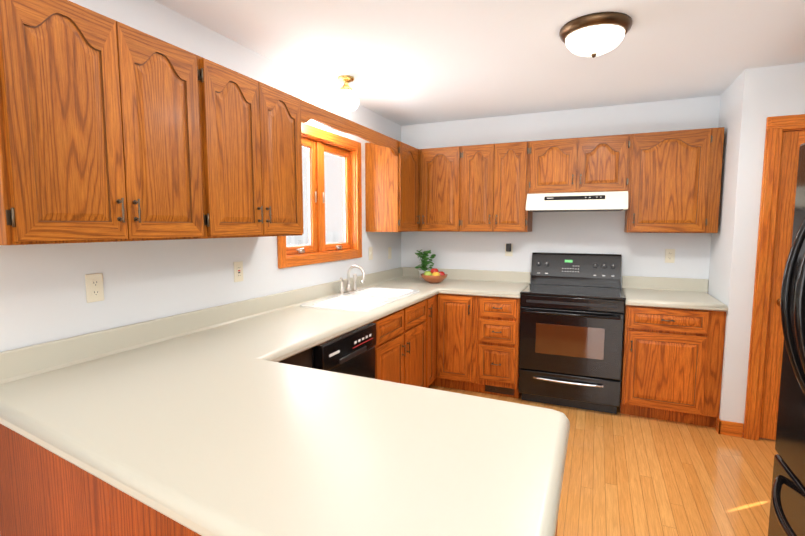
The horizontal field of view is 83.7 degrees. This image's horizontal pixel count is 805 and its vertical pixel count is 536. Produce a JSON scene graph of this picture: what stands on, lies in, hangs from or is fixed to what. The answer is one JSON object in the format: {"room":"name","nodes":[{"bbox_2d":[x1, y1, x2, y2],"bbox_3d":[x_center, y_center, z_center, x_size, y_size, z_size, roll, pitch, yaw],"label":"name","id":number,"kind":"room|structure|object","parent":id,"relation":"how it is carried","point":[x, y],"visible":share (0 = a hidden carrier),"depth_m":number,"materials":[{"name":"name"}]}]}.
{"room":"kitchen","nodes":[
{"label":"kitchen","id":0,"kind":"room"},
{"bbox_2d":[0,0,400,351],"bbox_3d":[-1.568,0.104,1.257,0.120,2.460,7.800,2,6,23],"label":"wall","id":1,"kind":"structure","parent":0,"point":[42,293],"depth_m":2.12,"materials":[{"name":"paint"}]},
{"bbox_2d":[85,273,103,302],"bbox_3d":[-1.250,0.080,1.828,0.008,0.115,0.070,2,6,23],"label":"electrical outlet","id":2,"kind":"object","parent":1,"relation":"attached to","point":[94,288],"visible":1,"depth_m":1.82,"materials":[{"name":"beige plastic"}]},
{"bbox_2d":[0,0,211,244],"bbox_3d":[-1.132,-0.482,1.641,0.329,0.766,0.710,2,6,23],"label":"upper cabinet","id":3,"kind":"object","parent":1,"relation":"attached to","point":[111,130],"depth_m":1.49,"materials":[{"name":"brown wood"}]},
{"bbox_2d":[233,261,242,281],"bbox_3d":[-0.933,0.021,2.560,0.009,0.115,0.070,2,6,23],"label":"electrical outlet","id":4,"kind":"object","parent":1,"relation":"attached to","point":[238,271],"visible":1,"depth_m":2.56,"materials":[{"name":"beige plastic"}]},
{"bbox_2d":[204,58,303,237],"bbox_3d":[-0.850,-0.544,2.290,0.329,0.766,0.710,2,6,23],"label":"upper cabinet","id":5,"kind":"object","parent":1,"relation":"attached to","point":[255,137],"depth_m":2.17,"materials":[{"name":"brown wood"}]},
{"bbox_2d":[301,100,397,155],"bbox_3d":[-0.317,-0.945,3.148,0.019,0.125,1.348,2,6,23],"label":"valance board","id":6,"kind":"object","parent":5,"relation":"attached to","point":[309,111],"visible":0.92,"depth_m":2.97,"materials":[{"name":"brown wood"}]},
{"bbox_2d":[277,123,361,268],"bbox_3d":[-0.623,-0.527,3.353,0.130,0.966,1.096,2,6,23],"label":"window","id":7,"kind":"structure","parent":1,"relation":"in","point":[317,143],"depth_m":3.39,"materials":[{"name":"brown wood"}]},
{"bbox_2d":[369,247,372,259],"bbox_3d":[-0.284,-0.131,4.048,0.012,0.115,0.070,2,6,23],"label":"electrical outlet","id":8,"kind":"object","parent":1,"relation":"attached to","point":[370,254],"visible":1,"depth_m":4.04,"materials":[{"name":"beige plastic"}]},
{"bbox_2d":[388,247,390,258],"bbox_3d":[-0.121,-0.146,4.424,0.012,0.115,0.070,2,6,23],"label":"electrical outlet","id":9,"kind":"object","parent":1,"relation":"attached to","point":[389,252],"visible":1,"depth_m":4.41,"materials":[{"name":"beige plastic"}]},
{"bbox_2d":[365,141,419,231],"bbox_3d":[-0.067,-0.712,4.060,0.356,0.765,0.475,2,6,23],"label":"upper cabinet","id":10,"kind":"object","parent":1,"relation":"attached to","point":[391,192],"visible":1,"depth_m":3.87,"materials":[{"name":"brown wood"}]},
{"bbox_2d":[154,0,804,125],"bbox_3d":[0.433,-1.068,0.277,4.480,0.060,7.800,2,6,23],"label":"ceiling","id":11,"kind":"structure","parent":0,"point":[407,62],"depth_m":2.57,"materials":[{"name":"paint"}]},
{"bbox_2d":[334,75,358,111],"bbox_3d":[-0.386,-1.193,3.094,0.174,0.224,0.174,2,6,23],"label":"ceiling light","id":12,"kind":"object","parent":11,"relation":"attached to","point":[346,99],"visible":1,"depth_m":3.05,"materials":[{"name":"white glass"}]},
{"bbox_2d":[559,12,631,57],"bbox_3d":[0.983,-1.155,2.306,0.344,0.150,0.344,2,6,23],"label":"flush ceiling light","id":13,"kind":"object","parent":11,"relation":"attached to","point":[593,35],"visible":1,"depth_m":2.21,"materials":[{"name":"white glass"}]},
{"bbox_2d":[401,95,719,292],"bbox_3d":[1.310,-0.173,4.183,2.830,2.460,0.120,2,6,23],"label":"wall","id":14,"kind":"structure","parent":0,"point":[602,232],"depth_m":3.99,"materials":[{"name":"paint"}]},
{"bbox_2d":[418,146,461,231],"bbox_3d":[0.401,-0.732,4.277,0.415,0.766,0.329,2,6,23],"label":"upper cabinet","id":15,"kind":"object","parent":14,"relation":"attached to","point":[439,169],"depth_m":4.12,"materials":[{"name":"brown wood"}]},
{"bbox_2d":[462,141,532,231],"bbox_3d":[0.861,-0.714,4.079,0.588,0.766,0.329,2,6,23],"label":"upper cabinet","id":16,"kind":"object","parent":14,"relation":"attached to","point":[495,177],"depth_m":3.92,"materials":[{"name":"brown wood"}]},
{"bbox_2d":[505,244,512,255],"bbox_3d":[0.998,-0.170,4.231,0.070,0.120,0.040,2,6,23],"label":"electrical outlet","id":17,"kind":"object","parent":14,"relation":"attached to","point":[508,249],"visible":1,"depth_m":4.23,"materials":[{"name":"beige plastic"}]},
{"bbox_2d":[526,191,627,211],"bbox_3d":[1.450,-0.547,3.752,0.752,0.142,0.483,2,6,23],"label":"range hood","id":18,"kind":"object","parent":14,"relation":"attached to","point":[581,201],"visible":1,"depth_m":3.56,"materials":[{"name":"beige metal"}]},
{"bbox_2d":[530,134,633,194],"bbox_3d":[1.482,-0.848,3.797,0.764,0.445,0.329,2,6,23],"label":"upper cabinet","id":19,"kind":"object","parent":14,"relation":"attached to","point":[596,163],"depth_m":3.63,"materials":[{"name":"brown wood"}]},
{"bbox_2d":[665,249,674,262],"bbox_3d":[2.216,-0.100,3.726,0.070,0.115,0.008,2,6,23],"label":"electrical outlet","id":20,"kind":"object","parent":14,"relation":"attached to","point":[669,255],"visible":1,"depth_m":3.72,"materials":[{"name":"beige plastic"}]},
{"bbox_2d":[624,127,724,232],"bbox_3d":[2.110,-0.663,3.541,0.606,0.766,0.329,2,6,23],"label":"upper cabinet","id":21,"kind":"object","parent":14,"relation":"attached to","point":[669,181],"depth_m":3.39,"materials":[{"name":"brown wood"}]},
{"bbox_2d":[429,385,777,535],"bbox_3d":[0.433,1.440,0.515,4.480,0.060,7.800,2,6,23],"label":"floor","id":22,"kind":"structure","parent":0,"point":[627,475],"depth_m":2.59,"materials":[{"name":"brown wood"}]},
{"bbox_2d":[0,424,557,535],"bbox_3d":[-0.511,0.897,1.355,1.793,0.864,0.793,2,6,23],"label":"base cabinet","id":23,"kind":"object","parent":22,"relation":"on","point":[44,492],"depth_m":1.29,"materials":[{"name":"brown wood"}]},
{"bbox_2d":[0,267,455,444],"bbox_3d":[-0.460,0.242,2.851,0.660,0.155,3.787,2,6,23],"label":"countertop","id":24,"kind":"structure","parent":23,"relation":"on","point":[50,390],"depth_m":1.82,"materials":[{"name":"beige laminate"}]},
{"bbox_2d":[338,265,364,294],"bbox_3d":[-0.369,0.086,3.462,0.188,0.220,0.306,2,6,23],"label":"faucet","id":25,"kind":"object","parent":24,"relation":"on","point":[348,290],"visible":1,"depth_m":3.47,"materials":[{"name":"silver metal"}]},
{"bbox_2d":[300,287,419,311],"bbox_3d":[-0.271,0.308,3.334,0.515,0.196,0.980,2,6,23],"label":"sink","id":26,"kind":"object","parent":24,"relation":"in","point":[365,299],"visible":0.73,"depth_m":3.31,"materials":[{"name":"white ceramic"}]},
{"bbox_2d":[415,250,435,279],"bbox_3d":[0.221,-0.033,4.410,0.209,0.306,0.212,2,6,23],"label":"herb plant","id":27,"kind":"object","parent":24,"relation":"on","point":[423,267],"visible":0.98,"depth_m":4.39,"materials":[{"name":"green plant"}]},
{"bbox_2d":[421,273,447,282],"bbox_3d":[0.297,0.098,4.222,0.256,0.080,0.256,2,6,23],"label":"fruit bowl","id":28,"kind":"object","parent":24,"relation":"on","point":[433,279],"visible":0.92,"depth_m":4.13,"materials":[{"name":"brown wood"}]},
{"bbox_2d":[424,268,444,275],"bbox_3d":[0.297,0.049,4.214,0.196,0.092,0.162,2,6,23],"label":"fruit","id":29,"kind":"object","parent":28,"relation":"in","point":[434,272],"visible":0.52,"depth_m":4.18,"materials":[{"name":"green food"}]},
{"bbox_2d":[40,355,569,535],"bbox_3d":[-0.197,0.453,1.182,1.158,0.050,0.909,2,6,23],"label":"countertop","id":30,"kind":"structure","parent":23,"relation":"on","point":[220,420],"depth_m":1.05,"materials":[{"name":"beige laminate"}]},
{"bbox_2d":[279,348,311,367],"bbox_3d":[-0.806,0.815,2.209,0.575,0.864,0.442,2,6,23],"label":"base cabinet","id":31,"kind":"object","parent":22,"relation":"on","point":[303,359],"depth_m":2.18,"materials":[{"name":"brown"}]},
{"bbox_2d":[312,321,375,378],"bbox_3d":[-0.550,0.771,2.667,0.610,0.856,0.594,2,6,23],"label":"dishwasher","id":32,"kind":"object","parent":22,"relation":"on","point":[352,352],"visible":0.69,"depth_m":2.51,"materials":[{"name":"black"}]},
{"bbox_2d":[374,300,425,387],"bbox_3d":[-0.258,0.705,3.375,0.651,0.864,0.930,2,6,23],"label":"base cabinet","id":33,"kind":"object","parent":22,"relation":"on","point":[400,351],"visible":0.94,"depth_m":3.22,"materials":[{"name":"brown wood"}]},
{"bbox_2d":[425,294,436,387],"bbox_3d":[-0.014,0.651,3.939,0.651,0.864,0.302,2,6,23],"label":"base cabinet","id":34,"kind":"object","parent":22,"relation":"on","point":[431,339],"visible":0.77,"depth_m":3.78,"materials":[{"name":"brown wood"}]},
{"bbox_2d":[435,293,478,391],"bbox_3d":[0.581,0.630,4.167,0.350,0.864,0.623,2,6,23],"label":"base cabinet","id":35,"kind":"object","parent":22,"relation":"on","point":[457,315],"depth_m":3.88,"materials":[{"name":"brown wood"}]},
{"bbox_2d":[443,269,530,297],"bbox_3d":[0.769,0.130,4.031,0.656,0.155,0.638,2,6,23],"label":"countertop","id":36,"kind":"structure","parent":35,"relation":"on","point":[489,283],"depth_m":4.17,"materials":[{"name":"beige laminate"}]},
{"bbox_2d":[475,296,520,397],"bbox_3d":[0.905,0.643,4.027,0.357,0.864,0.623,2,6,23],"label":"base cabinet","id":37,"kind":"object","parent":22,"relation":"on","point":[477,343],"depth_m":3.74,"materials":[{"name":"brown wood"}]},
{"bbox_2d":[518,252,625,413],"bbox_3d":[1.405,0.498,3.746,0.762,1.205,0.696,2,6,23],"label":"range","id":38,"kind":"object","parent":22,"relation":"on","point":[571,334],"visible":1,"depth_m":3.53,"materials":[{"name":"black metal"}]},
{"bbox_2d":[619,304,725,427],"bbox_3d":[2.058,0.691,3.517,0.622,0.864,0.651,2,6,23],"label":"base cabinet","id":39,"kind":"object","parent":22,"relation":"on","point":[672,363],"visible":0.98,"depth_m":3.25,"materials":[{"name":"brown wood"}]},
{"bbox_2d":[622,276,727,311],"bbox_3d":[2.059,0.182,3.476,0.626,0.155,0.638,2,6,23],"label":"countertop","id":40,"kind":"structure","parent":39,"relation":"on","point":[664,292],"depth_m":3.56,"materials":[{"name":"beige laminate"}]},
{"bbox_2d":[768,143,804,535],"bbox_3d":[1.591,0.452,1.207,0.886,1.777,0.915,2,6,23],"label":"refrigerator","id":41,"kind":"object","parent":22,"relation":"on","point":[787,512],"visible":1,"depth_m":1.59,"materials":[{"name":"black metal"}]},
{"bbox_2d":[708,67,767,422],"bbox_3d":[2.403,-0.090,3.301,0.120,2.460,0.640,2,6,23],"label":"wall","id":42,"kind":"structure","parent":0,"point":[742,106],"depth_m":3.04,"materials":[{"name":"paint"}]},
{"bbox_2d":[716,418,743,437],"bbox_3d":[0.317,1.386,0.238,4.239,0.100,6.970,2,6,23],"label":"baseboard","id":43,"kind":"structure","parent":42,"relation":"attached to","point":[729,428],"depth_m":3.11,"materials":[{"name":"brown wood"}]},
{"bbox_2d":[742,63,804,428],"bbox_3d":[3.057,-0.036,2.737,1.530,2.460,0.120,2,6,23],"label":"wall","id":44,"kind":"structure","parent":0,"point":[785,91],"depth_m":2.86,"materials":[{"name":"paint"}]},
{"bbox_2d":[743,114,804,439],"bbox_3d":[2.800,0.112,2.849,0.956,2.143,0.146,2,6,23],"label":"door frame","id":45,"kind":"structure","parent":44,"relation":"attached to","point":[777,127],"depth_m":2.95,"materials":[{"name":"brown wood"}]},
{"bbox_2d":[759,130,804,439],"bbox_3d":[2.779,0.160,2.806,0.768,2.041,0.103,2,6,23],"label":"door","id":46,"kind":"structure","parent":44,"relation":"in","point":[792,141],"depth_m":2.95,"materials":[{"name":"brown wood"}]},
{"label":"outside","id":47,"kind":"structure","parent":0,"visible":0},
{"bbox_2d":[286,147,343,245],"bbox_3d":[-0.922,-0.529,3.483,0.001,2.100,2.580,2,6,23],"label":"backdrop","id":48,"kind":"structure","parent":47,"point":[334,214],"depth_m":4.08,"materials":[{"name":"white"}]}
]}

